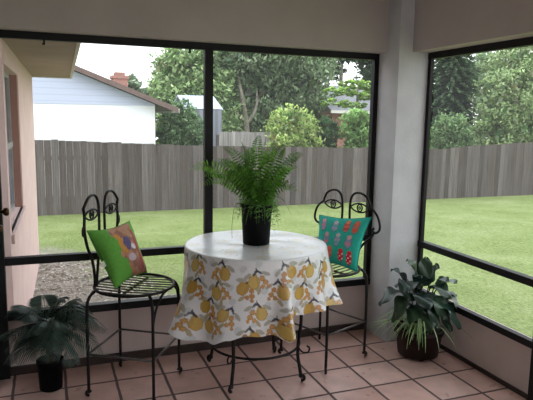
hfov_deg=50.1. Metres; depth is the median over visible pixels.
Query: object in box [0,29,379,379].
window
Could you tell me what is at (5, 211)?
door handle
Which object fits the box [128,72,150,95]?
tree
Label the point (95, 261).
leaf litter
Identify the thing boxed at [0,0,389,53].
wall
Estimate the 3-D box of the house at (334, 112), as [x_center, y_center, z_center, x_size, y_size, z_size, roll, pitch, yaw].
[5.002,-4.231,31.602,6.350,4.040,6.060,-2,9,-21]
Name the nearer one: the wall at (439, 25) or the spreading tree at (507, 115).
the wall at (439, 25)
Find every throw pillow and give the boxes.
[87,221,146,288]
[318,215,370,271]
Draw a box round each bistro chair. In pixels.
[81,189,182,399]
[278,188,380,373]
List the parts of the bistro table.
leg, leg, leg, leg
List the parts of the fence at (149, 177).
picket panel, picket panel, picket panel, picket panel, picket panel, picket panel, picket panel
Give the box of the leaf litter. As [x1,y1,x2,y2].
[33,260,176,306]
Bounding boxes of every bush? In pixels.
[155,97,202,145]
[260,103,326,147]
[429,109,475,148]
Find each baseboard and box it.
[10,322,363,375]
[440,344,527,398]
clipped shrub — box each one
[314,115,342,147]
[335,104,369,147]
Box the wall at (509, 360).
[424,288,531,393]
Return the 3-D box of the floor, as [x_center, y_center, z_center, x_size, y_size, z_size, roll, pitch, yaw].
[0.716,1.540,1.541,3.410,0.140,6.080,-2,9,-21]
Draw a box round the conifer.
[429,54,488,147]
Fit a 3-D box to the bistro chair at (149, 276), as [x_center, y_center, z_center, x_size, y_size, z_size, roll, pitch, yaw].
[-0.802,0.554,3.470,0.489,1.207,0.489,3,8,12]
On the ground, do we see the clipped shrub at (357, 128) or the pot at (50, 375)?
the clipped shrub at (357, 128)
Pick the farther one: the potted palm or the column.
the column
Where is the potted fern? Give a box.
[189,133,301,245]
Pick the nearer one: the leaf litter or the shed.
the leaf litter
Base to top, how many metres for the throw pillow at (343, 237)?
0.350 m
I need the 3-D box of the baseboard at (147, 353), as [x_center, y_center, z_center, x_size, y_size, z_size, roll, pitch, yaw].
[-0.456,1.051,4.099,2.680,0.055,0.020,-2,9,-21]
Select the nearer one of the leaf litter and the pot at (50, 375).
the pot at (50, 375)
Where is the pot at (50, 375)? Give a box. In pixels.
[36,355,63,392]
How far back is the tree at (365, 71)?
35.48 m
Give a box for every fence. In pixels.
[35,139,532,215]
[216,131,272,146]
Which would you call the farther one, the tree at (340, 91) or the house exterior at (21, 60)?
the tree at (340, 91)
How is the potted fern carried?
on the tablecloth
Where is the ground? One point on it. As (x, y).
(498, 230)
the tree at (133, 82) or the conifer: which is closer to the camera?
the conifer
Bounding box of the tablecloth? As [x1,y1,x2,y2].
[168,230,342,344]
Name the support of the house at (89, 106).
on the ground
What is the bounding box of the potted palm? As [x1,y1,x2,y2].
[0,295,108,392]
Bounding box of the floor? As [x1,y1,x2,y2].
[0,329,526,399]
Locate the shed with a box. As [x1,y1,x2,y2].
[174,95,222,145]
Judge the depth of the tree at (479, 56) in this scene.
36.71 m
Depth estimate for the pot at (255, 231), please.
3.54 m
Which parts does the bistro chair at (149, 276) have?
leg, leg, leg, leg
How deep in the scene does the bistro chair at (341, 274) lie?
3.94 m
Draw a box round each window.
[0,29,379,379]
[415,36,532,399]
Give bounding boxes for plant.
[369,257,464,360]
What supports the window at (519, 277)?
in the wall at (509, 360)
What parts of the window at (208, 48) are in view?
rail, sill rail, rail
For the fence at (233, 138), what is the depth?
18.33 m
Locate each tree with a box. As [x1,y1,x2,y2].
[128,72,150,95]
[145,48,255,142]
[193,50,341,131]
[260,103,322,127]
[320,79,370,108]
[323,58,371,86]
[466,52,500,120]
[468,46,532,144]
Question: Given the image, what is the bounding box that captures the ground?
[33,141,532,337]
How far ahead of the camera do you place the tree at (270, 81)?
25.81 m
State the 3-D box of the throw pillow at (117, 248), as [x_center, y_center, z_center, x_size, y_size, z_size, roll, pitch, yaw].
[-0.884,0.322,3.475,0.188,0.343,0.414,5,9,26]
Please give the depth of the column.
4.19 m
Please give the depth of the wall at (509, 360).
3.73 m
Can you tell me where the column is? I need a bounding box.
[367,0,427,341]
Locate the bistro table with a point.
(297, 348)
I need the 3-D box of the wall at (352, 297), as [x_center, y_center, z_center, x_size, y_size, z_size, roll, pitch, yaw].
[-0.460,0.881,4.121,2.700,0.385,0.070,-2,9,-21]
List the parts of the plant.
pot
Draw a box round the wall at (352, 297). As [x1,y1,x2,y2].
[8,285,364,366]
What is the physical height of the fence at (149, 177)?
1.830 m
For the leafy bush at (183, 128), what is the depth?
17.30 m
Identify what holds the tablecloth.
on the bistro table
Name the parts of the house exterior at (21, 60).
pane, window sash, pane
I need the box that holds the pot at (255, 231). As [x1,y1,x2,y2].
[240,202,272,245]
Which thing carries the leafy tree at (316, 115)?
on the ground
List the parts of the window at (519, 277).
sill rail, rail, rail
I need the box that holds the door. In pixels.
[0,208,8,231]
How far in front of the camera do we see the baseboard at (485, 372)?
3.77 m
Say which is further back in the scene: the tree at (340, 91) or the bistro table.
the tree at (340, 91)
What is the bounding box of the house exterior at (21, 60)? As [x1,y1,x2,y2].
[0,38,80,310]
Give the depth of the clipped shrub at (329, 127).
17.34 m
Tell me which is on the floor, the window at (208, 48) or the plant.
the plant
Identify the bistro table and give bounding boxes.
[207,315,309,393]
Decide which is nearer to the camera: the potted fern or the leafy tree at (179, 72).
the potted fern
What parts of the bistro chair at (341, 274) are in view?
leg, leg, leg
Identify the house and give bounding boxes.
[32,65,178,194]
[314,85,369,147]
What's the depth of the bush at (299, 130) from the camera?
16.77 m
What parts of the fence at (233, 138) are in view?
post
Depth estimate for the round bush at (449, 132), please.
19.47 m
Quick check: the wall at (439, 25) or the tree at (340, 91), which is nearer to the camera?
the wall at (439, 25)

